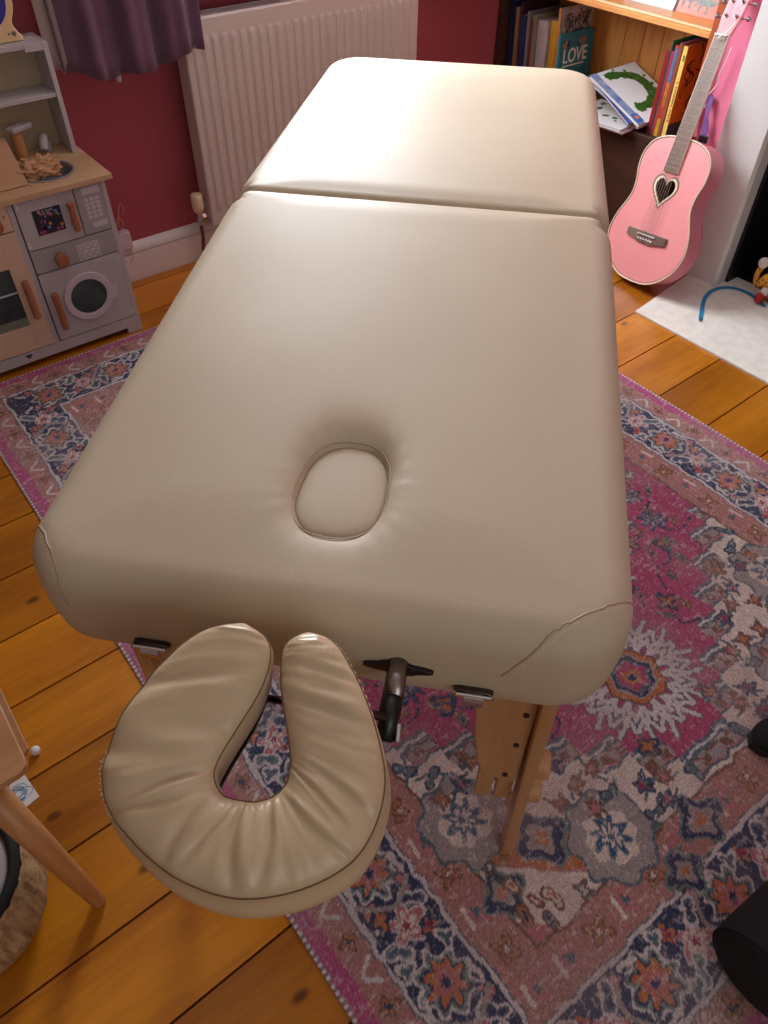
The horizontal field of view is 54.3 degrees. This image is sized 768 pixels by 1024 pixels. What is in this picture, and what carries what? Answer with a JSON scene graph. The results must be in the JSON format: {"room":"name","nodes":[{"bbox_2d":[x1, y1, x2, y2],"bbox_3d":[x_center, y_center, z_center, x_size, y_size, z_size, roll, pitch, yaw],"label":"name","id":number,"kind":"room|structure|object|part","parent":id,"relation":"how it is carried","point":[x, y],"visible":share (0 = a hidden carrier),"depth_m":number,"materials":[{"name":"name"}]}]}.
{"room":"living room","nodes":[
{"label":"living room","id":0,"kind":"room"},
{"bbox_2d":[12,0,498,240],"bbox_3d":[-1.085,-1.716,1.838,4.350,2.500,0.200,-29,53,-25],"label":"wall","id":1,"kind":"structure","parent":0,"point":[136,127],"depth_m":2.53,"materials":[{"name":"red paint"}]},
{"bbox_2d":[115,75,121,81],"bbox_3d":[-0.819,-1.547,2.104,0.020,0.614,0.020,-29,53,-25],"label":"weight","id":2,"kind":"object","parent":1,"relation":"hanging from","point":[118,79],"visible":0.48,"depth_m":2.31,"materials":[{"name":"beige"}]},
{"bbox_2d":[116,203,133,261],"bbox_3d":[-0.915,-0.966,2.604,0.058,0.212,0.034,-29,53,-25],"label":"plug adaptor","id":3,"kind":"object","parent":1,"relation":"attached to","point":[124,235],"visible":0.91,"depth_m":2.61,"materials":[{"name":"grey plastic"}]},
{"bbox_3d":[-0.915,-0.949,2.622,0.058,0.066,0.034,-29,53,-25],"label":"casing","id":4,"kind":"part","parent":3,"relation":"part of","materials":[{"name":"grey plastic"}]},
{"bbox_2d":[123,218,218,281],"bbox_3d":[-1.145,-0.768,2.568,4.050,0.134,0.023,-29,53,-25],"label":"baseboard","id":5,"kind":"structure","parent":1,"relation":"attached to","point":[180,246],"depth_m":2.75,"materials":[{"name":"white paint"}]},
{"bbox_2d":[177,0,417,252],"bbox_3d":[-0.298,-1.420,2.746,0.982,0.792,0.115,-29,53,-25],"label":"radiator","id":6,"kind":"object","parent":1,"relation":"attached to","point":[260,61],"visible":0.51,"depth_m":2.53,"materials":[{"name":"beige metal"}]},
{"bbox_3d":[-0.634,-1.280,2.489,0.003,0.615,0.068,-29,53,-25],"label":"panel","id":7,"kind":"part","parent":6,"relation":"part of","materials":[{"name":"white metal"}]},
{"bbox_2d":[200,0,297,16],"bbox_3d":[-0.265,-1.694,2.465,0.929,0.005,0.068,-29,53,-25],"label":"grille","id":8,"kind":"object","parent":6,"relation":"attached to","point":[260,7],"depth_m":2.37,"materials":[{"name":"white paint"}]},
{"bbox_3d":[-0.267,-2.250,2.022,1.030,1.315,0.205,-29,53,-25],"label":"window","id":9,"kind":"structure","parent":1,"relation":"in","visible":0},
{"bbox_2d":[31,0,204,80],"bbox_3d":[-0.734,-1.851,1.674,0.473,1.571,0.063,-29,53,-25],"label":"curtain","id":10,"kind":"object","parent":9,"relation":"hanging from","point":[103,40],"visible":0.96,"depth_m":2.15,"materials":[{"name":"purple fabric"}]},
{"bbox_2d":[0,224,767,1023],"bbox_3d":[0.212,0.546,1.459,5.159,0.060,5.100,-29,53,-25],"label":"floor","id":11,"kind":"structure","parent":0,"point":[150,954],"depth_m":1.39,"materials":[{"name":"brown wood"}]},
{"bbox_2d":[0,828,47,974],"bbox_3d":[-0.688,0.627,1.208,0.263,0.178,0.262,-29,53,-25],"label":"woven basket","id":12,"kind":"object","parent":11,"relation":"on","point":[19,923],"visible":0.75,"depth_m":1.18,"materials":[{"name":"brown wicker"}]},
{"bbox_2d":[0,835,7,893],"bbox_3d":[-0.687,0.575,1.153,0.210,0.028,0.210,-29,53,-25],"label":"cushion","id":13,"kind":"object","parent":12,"relation":"on","point":[3,838],"depth_m":1.17,"materials":[{"name":"grey fabric"}]},
{"bbox_2d":[9,775,38,806],"bbox_3d":[-0.694,0.534,1.417,0.069,0.002,0.061,32,54,27],"label":"drawing","id":14,"kind":"object","parent":11,"relation":"on","point":[22,788],"visible":0.62,"depth_m":1.42,"materials":[{"name":"white paper"}]},
{"bbox_2d":[30,746,40,755],"bbox_3d":[-0.684,0.468,1.470,0.019,0.019,0.019,-29,53,-25],"label":"ball","id":15,"kind":"object","parent":11,"relation":"on","point":[35,750],"visible":1,"depth_m":1.46,"materials":[{"name":"white plastic"}]},
{"bbox_2d":[0,689,105,908],"bbox_3d":[-0.738,0.487,1.189,0.383,0.402,0.455,-29,53,-25],"label":"wooden chair","id":16,"kind":"object","parent":11,"relation":"on","point":[16,819],"visible":1,"depth_m":1.11,"materials":[{"name":"brown wood"}]},
{"bbox_3d":[-0.723,0.342,1.058,0.339,0.013,0.318,-29,53,-25],"label":"seat","id":17,"kind":"part","parent":16,"relation":"part of","materials":[{"name":"brown wood"}]},
{"bbox_2d":[0,689,28,786],"bbox_3d":[-0.718,0.381,1.104,0.332,0.008,0.260,-29,53,-25],"label":"seat","id":18,"kind":"object","parent":16,"relation":"attached to","point":[4,704],"depth_m":1.15,"materials":[{"name":"brown wood"}]},
{"bbox_3d":[-0.529,0.522,1.164,0.117,0.393,0.045,22,50,20],"label":"leg","id":19,"kind":"part","parent":16,"relation":"part of","materials":[{"name":"brown wood"}]},
{"bbox_2d":[0,32,142,372],"bbox_3d":[-1.187,-0.804,2.137,0.797,0.806,0.338,-29,53,-25],"label":"play kitchen","id":20,"kind":"object","parent":11,"relation":"on","point":[65,283],"visible":0.94,"depth_m":2.20,"materials":[{"name":"grey paint"}]},
{"bbox_3d":[-1.060,-0.776,2.044,0.040,0.040,0.022,-29,53,-25],"label":"knob","id":21,"kind":"part","parent":20,"relation":"part of","materials":[{"name":"brown wood"}]},
{"bbox_3d":[-1.217,-0.712,1.968,0.460,0.072,0.013,-29,53,-25],"label":"cream panel","id":22,"kind":"part","parent":20,"relation":"part of","materials":[{"name":"paint"}]},
{"bbox_3d":[-1.109,-0.594,2.211,0.056,0.056,0.004,-29,53,-25],"label":"play plate","id":23,"kind":"part","parent":20,"relation":"part of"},
{"bbox_2d":[0,0,23,43],"bbox_3d":[-1.056,-1.316,1.944,0.176,0.182,0.036,-29,53,-25],"label":"clock","id":24,"kind":"object","parent":20,"relation":"on","point":[8,33],"visible":1,"depth_m":2.00,"materials":[{"name":"brown wood"}]},
{"bbox_3d":[-1.213,-0.557,2.135,0.352,0.187,0.003,-29,53,-25],"label":"oven pane","id":25,"kind":"part","parent":20,"relation":"part of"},
{"bbox_2d":[0,137,28,191],"bbox_3d":[-1.092,-0.958,2.080,0.162,0.073,0.181,-29,53,-25],"label":"cardboard sheet","id":26,"kind":"object","parent":20,"relation":"on","point":[9,179],"visible":1,"depth_m":2.09,"materials":[{"name":"brown cardboard"}]},
{"bbox_3d":[-1.042,-1.096,2.137,0.034,0.016,0.074,18,49,16],"label":"tap lever","id":27,"kind":"part","parent":20,"relation":"part of","materials":[{"name":"grey paint"}]},
{"bbox_3d":[-1.054,-1.058,2.168,0.032,0.086,0.032,-29,53,-25],"label":"tap post","id":28,"kind":"part","parent":20,"relation":"part of","materials":[{"name":"brown wood"}]},
{"bbox_3d":[-1.218,-0.560,2.127,0.461,0.361,0.014,-29,53,-25],"label":"oven door","id":29,"kind":"part","parent":20,"relation":"part of","materials":[{"name":"beige paint"}]},
{"bbox_2d":[0,83,55,107],"bbox_3d":[-1.254,-1.054,2.001,0.736,0.012,0.098,-29,53,-25],"label":"shelf","id":30,"kind":"object","parent":20,"relation":"attached to","point":[11,94],"depth_m":2.12,"materials":[{"name":"grey paint"}]},
{"bbox_3d":[-1.042,-0.627,2.209,0.021,0.120,0.036,-29,53,-25],"label":"handle","id":31,"kind":"part","parent":20,"relation":"part of","materials":[{"name":"brown wood"}]},
{"bbox_2d":[16,152,62,180],"bbox_3d":[-0.986,-0.980,2.138,0.136,0.069,0.119,-29,53,-25],"label":"crumpled paper","id":32,"kind":"object","parent":20,"relation":"in","point":[38,167],"visible":0.96,"depth_m":2.11,"materials":[{"name":"beige paper"}]},
{"bbox_3d":[-0.999,-1.081,2.209,0.026,0.062,0.089,-10,47,-10],"label":"spout","id":33,"kind":"part","parent":20,"relation":"part of","materials":[{"name":"grey paint"}]},
{"bbox_3d":[-0.954,-0.833,2.135,0.166,0.141,0.014,-29,53,-25],"label":"oven door","id":34,"kind":"part","parent":20,"relation":"part of","materials":[{"name":"grey paint"}]},
{"bbox_2d":[27,158,78,186],"bbox_3d":[-0.972,-0.963,2.169,0.162,0.052,0.162,-29,53,-25],"label":"sink","id":35,"kind":"object","parent":20,"relation":"in","point":[70,170],"depth_m":2.16,"materials":[{"name":"grey plastic"}]},
{"bbox_2d":[0,143,112,207],"bbox_3d":[-1.193,-0.882,2.068,0.797,0.014,0.318,-29,53,-25],"label":"countertop","id":36,"kind":"structure","parent":20,"relation":"on","point":[90,171],"depth_m":2.13,"materials":[{"name":"beige wood"}]},
{"bbox_3d":[-0.988,-0.613,2.284,0.021,0.120,0.036,-29,53,-25],"label":"handle","id":37,"kind":"part","parent":20,"relation":"part of","materials":[{"name":"brown wood"}]},
{"bbox_3d":[-0.947,-0.742,2.207,0.040,0.040,0.022,-29,53,-25],"label":"knob","id":38,"kind":"part","parent":20,"relation":"part of","materials":[{"name":"brown wood"}]},
{"bbox_3d":[-0.890,-0.848,2.146,0.021,0.082,0.036,-29,53,-25],"label":"handle","id":39,"kind":"part","parent":20,"relation":"part of","materials":[{"name":"brown wood"}]},
{"bbox_3d":[-0.922,-0.675,2.337,0.250,0.220,0.014,-29,53,-25],"label":"washer door","id":40,"kind":"part","parent":20,"relation":"part of","materials":[{"name":"grey paint"}]},
{"bbox_3d":[-0.885,-0.785,2.250,0.068,0.050,0.001,-29,53,-25],"label":"clock panel","id":41,"kind":"part","parent":20,"relation":"part of","materials":[{"name":"grey"}]},
{"bbox_3d":[-0.854,-0.888,2.189,0.081,0.141,0.013,-29,53,-25],"label":"control panel","id":42,"kind":"part","parent":20,"relation":"part of","materials":[{"name":"grey paint"}]},
{"bbox_2d":[0,326,767,1023],"bbox_3d":[0.131,-0.025,1.958,1.676,0.006,2.400,-29,53,-25],"label":"rug","id":43,"kind":"object","parent":11,"relation":"on","point":[647,829],"visible":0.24,"depth_m":1.41,"materials":[{"name":"pink fabric"}]},
{"bbox_2d":[32,57,633,855],"bbox_3d":[0.058,-0.286,1.643,0.706,0.810,1.800,7,47,6],"label":"massage table","id":44,"kind":"object","parent":43,"relation":"on","point":[377,414],"visible":0.96,"depth_m":0.98,"materials":[{"name":"beige leather"}]},
{"bbox_3d":[-0.329,0.311,1.174,0.035,0.652,0.060,7,47,6],"label":"leg","id":45,"kind":"part","parent":44,"relation":"part of","materials":[{"name":"brown wood"}]},
{"bbox_2d":[98,623,407,918],"bbox_3d":[-0.119,0.220,0.716,0.265,0.146,0.280,7,47,6],"label":"cradle","id":46,"kind":"object","parent":44,"relation":"attached to","point":[171,753],"visible":1,"depth_m":0.66,"materials":[{"name":"beige leather"}]},
{"bbox_3d":[-0.126,0.260,0.731,0.237,0.006,0.232,-1,62,-2],"label":"plate","id":47,"kind":"part","parent":46,"relation":"part of","materials":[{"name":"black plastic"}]},
{"bbox_3d":[0.013,0.182,0.815,0.023,0.026,0.046,7,47,6],"label":"support rod","id":48,"kind":"part","parent":46,"relation":"part of","materials":[{"name":"silver metal"}]},
{"bbox_3d":[0.015,0.232,0.785,0.012,0.011,0.019,-1,62,-2],"label":"clamp lever","id":49,"kind":"part","parent":46,"relation":"part of","materials":[{"name":"silver metal"}]},
{"bbox_2d":[32,191,632,705],"bbox_3d":[-0.011,-0.188,1.118,0.706,0.138,0.896,7,50,6],"label":"cushion","id":50,"kind":"object","parent":44,"relation":"on","point":[383,427],"depth_m":0.93,"materials":[{"name":"beige leather"}]},
{"bbox_2d":[363,659,433,675],"bbox_3d":[0.016,0.172,0.832,0.079,0.022,0.008,7,47,6],"label":"knob","id":51,"kind":"object","parent":44,"relation":"attached to","point":[416,667],"depth_m":0.83,"materials":[{"name":"black plastic"}]},
{"bbox_2d":[241,57,608,234],"bbox_3d":[0.134,-0.839,1.706,0.706,0.126,0.902,7,46,6],"label":"cushion","id":52,"kind":"object","parent":44,"relation":"on","point":[498,138],"depth_m":1.55,"materials":[{"name":"beige leather"}]},
{"bbox_3d":[0.215,0.379,1.115,0.035,0.652,0.060,7,47,6],"label":"leg","id":53,"kind":"part","parent":44,"relation":"part of","materials":[{"name":"brown wood"}]},
{"bbox_3d":[0.231,0.429,1.167,0.026,0.043,0.044,7,47,6],"label":"leg knob","id":54,"kind":"part","parent":44,"relation":"part of","materials":[{"name":"brown wood"}]},
{"bbox_3d":[0.232,0.372,1.107,0.026,0.043,0.044,7,47,6],"label":"leg knob","id":55,"kind":"part","parent":44,"relation":"part of","materials":[{"name":"brown wood"}]},
{"bbox_2d":[712,880,767,1017],"bbox_3d":[0.782,0.609,1.240,0.525,0.164,0.164,-25,52,-23],"label":"bolster","id":56,"kind":"object","parent":43,"relation":"on","point":[740,942],"visible":1,"depth_m":1.15,"materials":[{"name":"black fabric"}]},
{"bbox_2d":[747,717,767,757],"bbox_3d":[0.856,0.416,1.478,0.272,0.089,0.086,-9,47,-9],"label":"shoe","id":57,"kind":"object","parent":43,"relation":"on","point":[757,737],"visible":1,"depth_m":1.47,"materials":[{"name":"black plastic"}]},
{"bbox_2d":[493,0,728,223],"bbox_3d":[0.887,-1.907,2.734,0.285,1.500,1.013,-29,53,-25],"label":"bookshelf","id":58,"kind":"object","parent":11,"relation":"on","point":[625,31],"visible":0.13,"depth_m":2.91,"materials":[{"name":"brown wood"}]},
{"bbox_3d":[0.586,-2.191,3.003,0.285,1.500,0.025,-29,53,-25],"label":"panel","id":59,"kind":"part","parent":58,"relation":"part of","materials":[{"name":"brown wood"}]},
{"bbox_2d":[506,0,526,65],"bbox_3d":[0.602,-2.000,3.162,0.200,0.286,0.033,-29,53,-25],"label":"book","id":60,"kind":"object","parent":58,"relation":"on","point":[514,3],"visible":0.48,"depth_m":3.09,"materials":[{"name":"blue paper"}]},
{"bbox_2d":[512,6,520,65],"bbox_3d":[0.627,-1.982,3.155,0.210,0.271,0.033,-29,53,-25],"label":"book","id":61,"kind":"object","parent":58,"relation":"on","point":[518,8],"visible":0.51,"depth_m":3.08,"materials":[{"name":"beige paper"}]},
{"bbox_2d":[518,13,527,66],"bbox_3d":[0.643,-1.948,3.137,0.200,0.251,0.034,-29,53,-25],"label":"book","id":62,"kind":"object","parent":58,"relation":"on","point":[524,16],"visible":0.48,"depth_m":3.07,"materials":[{"name":"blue paper"}]},
{"bbox_2d":[527,19,532,66],"bbox_3d":[0.676,-1.924,3.121,0.200,0.240,0.025,-29,53,-25],"label":"book","id":63,"kind":"object","parent":58,"relation":"on","point":[532,19],"visible":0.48,"depth_m":3.05,"materials":[{"name":"beige paper"}]},
{"bbox_2d":[516,0,559,65],"bbox_3d":[0.642,-1.980,3.139,0.210,0.290,0.028,-29,53,-25],"label":"book","id":64,"kind":"object","parent":58,"relation":"on","point":[529,5],"visible":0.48,"depth_m":3.04,"materials":[{"name":"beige paper"}]},
{"bbox_2d":[523,4,564,66],"bbox_3d":[0.661,-1.943,3.121,0.200,0.265,0.024,-29,53,-25],"label":"book","id":65,"kind":"object","parent":58,"relation":"on","point":[530,13],"visible":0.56,"depth_m":3.04,"materials":[{"name":"beige paper"}]},
{"bbox_2d":[529,9,559,66],"bbox_3d":[0.686,-1.918,3.100,0.210,0.263,0.034,-29,53,-25],"label":"book","id":66,"kind":"object","parent":58,"relation":"on","point":[537,17],"visible":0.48,"depth_m":3.01,"materials":[{"name":"beige paper"}]},
{"bbox_2d":[534,15,558,67],"bbox_3d":[0.711,-1.889,3.082,0.200,0.252,0.064,-29,53,-25],"label":"book","id":67,"kind":"object","parent":58,"relation":"on","point":[544,25],"visible":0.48,"depth_m":3.00,"materials":[{"name":"beige paper"}]},
{"bbox_2d":[546,13,595,68],"bbox_3d":[0.756,-1.866,3.055,0.220,0.260,0.048,-29,53,-25],"label":"book","id":68,"kind":"object","parent":58,"relation":"on","point":[554,24],"visible":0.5,"depth_m":2.98,"materials":[{"name":"beige paper"}]},
{"bbox_2d":[554,4,593,68],"bbox_3d":[0.758,-1.859,3.015,0.190,0.305,0.034,-29,53,-25],"label":"book","id":69,"kind":"object","parent":58,"relation":"on","point":[579,16],"visible":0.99,"depth_m":2.94,"materials":[{"name":"orange paper"}]},
{"bbox_2d":[556,26,594,76],"bbox_3d":[0.768,-1.822,3.037,0.195,0.222,0.029,-29,53,-25],"label":"book","id":70,"kind":"object","parent":58,"relation":"on","point":[574,51],"visible":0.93,"depth_m":3.00,"materials":[{"name":"teal paper"}]},
{"bbox_2d":[599,126,633,134],"bbox_3d":[0.887,-1.533,2.911,0.235,0.006,0.250,-34,55,-29],"label":"book","id":71,"kind":"object","parent":58,"relation":"on","point":[630,128],"visible":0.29,"depth_m":2.81,"materials":[{"name":"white paper"}]},
{"bbox_2d":[597,99,629,131],"bbox_3d":[0.878,-1.540,2.907,0.242,0.010,0.241,35,55,29],"label":"book","id":72,"kind":"object","parent":71,"relation":"on","point":[608,118],"visible":0.31,"depth_m":2.87,"materials":[{"name":"white paper"}]},
{"label":"book","id":73,"kind":"object","parent":72,"relation":"on","visible":0},
{"bbox_2d":[595,87,647,128],"bbox_3d":[0.959,-1.591,2.879,0.199,0.110,0.293,-24,51,-21],"label":"book","id":74,"kind":"object","parent":73,"relation":"on","point":[634,125],"visible":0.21,"depth_m":2.81,"materials":[{"name":"grey paper"}]},
{"bbox_2d":[588,74,633,125],"bbox_3d":[0.944,-1.602,2.875,0.204,0.109,0.294,-18,49,-17],"label":"book","id":75,"kind":"object","parent":74,"relation":"on","point":[621,114],"visible":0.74,"depth_m":2.83,"materials":[{"name":"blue paper"}]},
{"bbox_2d":[589,62,657,126],"bbox_3d":[0.964,-1.599,2.864,0.215,0.118,0.312,-22,50,-20],"label":"book","id":76,"kind":"object","parent":75,"relation":"on","point":[632,90],"visible":0.88,"depth_m":2.87,"materials":[{"name":"white paper"}]},
{"bbox_3d":[0.781,-1.447,3.099,0.014,0.335,0.936,-29,53,-25],"label":"panel","id":77,"kind":"part","parent":58,"relation":"part of","materials":[{"name":"brown wood"}]},
{"bbox_3d":[0.987,-1.967,2.793,0.015,1.460,0.947,-29,53,-25],"label":"panel","id":78,"kind":"part","parent":58,"relation":"part of","materials":[{"name":"orange wood"}]},
{"bbox_2d":[633,0,677,10],"bbox_3d":[0.967,-1.905,2.569,0.089,0.272,0.215,-29,53,-25],"label":"book","id":79,"kind":"object","parent":58,"relation":"on","point":[666,4],"visible":1,"depth_m":2.61,"materials":[{"name":"white paper"}]},
{"bbox_2d":[646,49,670,133],"bbox_3d":[1.068,-1.557,2.752,0.200,0.272,0.015,-29,53,-25],"label":"book","id":80,"kind":"object","parent":58,"relation":"on","point":[667,53],"visible":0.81,"depth_m":2.70,"materials":[{"name":"red paper"}]},
{"bbox_2d":[651,50,674,134],"bbox_3d":[1.080,-1.546,2.739,0.200,0.275,0.008,-29,53,-25],"label":"book","id":81,"kind":"object","parent":58,"relation":"on","point":[672,54],"visible":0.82,"depth_m":2.69,"materials":[{"name":"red paper"}]},
{"bbox_2d":[653,44,679,136],"bbox_3d":[1.088,-1.545,2.725,0.201,0.295,0.016,-29,53,-25],"label":"book","id":82,"kind":"object","parent":58,"relation":"on","point":[677,47],"visible":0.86,"depth_m":2.67,"materials":[{"name":"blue paper"}]},
{"bbox_2d":[650,35,700,133],"bbox_3d":[1.071,-1.559,2.731,0.190,0.305,0.006,-29,53,-25],"label":"book","id":83,"kind":"object","parent":58,"relation":"on","point":[678,41],"visible":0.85,"depth_m":2.63,"materials":[{"name":"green paper"}]},
{"bbox_2d":[657,37,707,136],"bbox_3d":[1.093,-1.538,2.712,0.190,0.305,0.010,-29,53,-25],"label":"book","id":84,"kind":"object","parent":58,"relation":"on","point":[682,44],"visible":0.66,"depth_m":2.64,"materials":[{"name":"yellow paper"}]},
{"bbox_2d":[661,37,708,135],"bbox_3d":[1.110,-1.534,2.695,0.201,0.323,0.022,-29,53,-25],"label":"book","id":85,"kind":"object","parent":58,"relation":"on","point":[692,57],"visible":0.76,"depth_m":2.66,"materials":[{"name":"orange paper"}]},
{"bbox_2d":[674,0,719,20],"bbox_3d":[1.083,-1.782,2.471,0.073,0.246,0.168,-29,53,-25],"label":"book","id":86,"kind":"object","parent":58,"relation":"on","point":[707,9],"visible":0.96,"depth_m":2.52,"materials":[{"name":"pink paper"}]},
{"bbox_3d":[1.185,-1.626,2.469,0.285,1.500,0.038,-29,53,-25],"label":"panel","id":87,"kind":"part","parent":58,"relation":"part of","materials":[{"name":"orange wood"}]},
{"bbox_2d":[607,0,758,284],"bbox_3d":[1.028,-1.204,2.474,0.332,0.910,0.347,-22,50,-20],"label":"guitar","id":88,"kind":"object","parent":11,"relation":"on","point":[655,237],"visible":0.98,"depth_m":2.55,"materials":[{"name":"pink paint"}]},
{"bbox_2d":[635,274,767,384],"bbox_3d":[1.431,-0.462,2.390,0.490,0.008,1.284,-29,53,-25],"label":"hearth slab","id":89,"kind":"object","parent":11,"relation":"on","point":[733,328],"visible":0.95,"depth_m":2.57,"materials":[{"name":"stone"}]},
{"bbox_2d":[698,286,765,321],"bbox_3d":[1.184,-0.744,2.646,0.290,0.006,0.165,-15,48,-15],"label":"ribbon","id":90,"kind":"object","parent":89,"relation":"on","point":[709,292],"visible":0.98,"depth_m":2.67,"materials":[{"name":"blue fabric"}]},
{"bbox_2d":[753,257,767,302],"bbox_3d":[1.353,-0.806,2.599,0.138,0.161,0.100,25,51,21],"label":"plush leopard","id":91,"kind":"object","parent":89,"relation":"on","point":[762,283],"visible":1,"depth_m":2.61,"materials":[{"name":"fabric"}]},
{"bbox_3d":[1.323,-0.808,2.610,0.038,0.054,0.024,25,51,21],"label":"arm","id":92,"kind":"part","parent":91,"relation":"part of","materials":[{"name":"fabric"}]},
{"bbox_2d":[686,0,767,285],"bbox_3d":[1.617,-0.980,2.139,0.442,1.090,1.380,-29,53,-25],"label":"fireplace surround","id":93,"kind":"object","parent":11,"relation":"on","point":[735,219],"visible":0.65,"depth_m":2.50,"materials":[{"name":"white paint"}]},
{"bbox_2d":[694,0,762,148],"bbox_3d":[1.803,-1.409,1.575,0.270,2.500,1.932,-29,53,-25],"label":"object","id":94,"kind":"structure","parent":0,"point":[722,94],"depth_m":2.47,"materials":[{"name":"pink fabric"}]},
{"bbox_2d":[698,46,731,143],"bbox_3d":[1.107,-1.397,2.514,0.017,0.294,0.055,-29,53,-25],"label":"strap","id":95,"kind":"object","parent":94,"relation":"hanging from","point":[703,138],"visible":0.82,"depth_m":2.57,"materials":[{"name":"purple fabric"}]},
{"bbox_3d":[1.104,-1.437,2.481,0.005,0.190,0.039,-29,53,-25],"label":"cord","id":96,"kind":"part","parent":95,"relation":"part of","materials":[{"name":"white fabric"}]}
]}

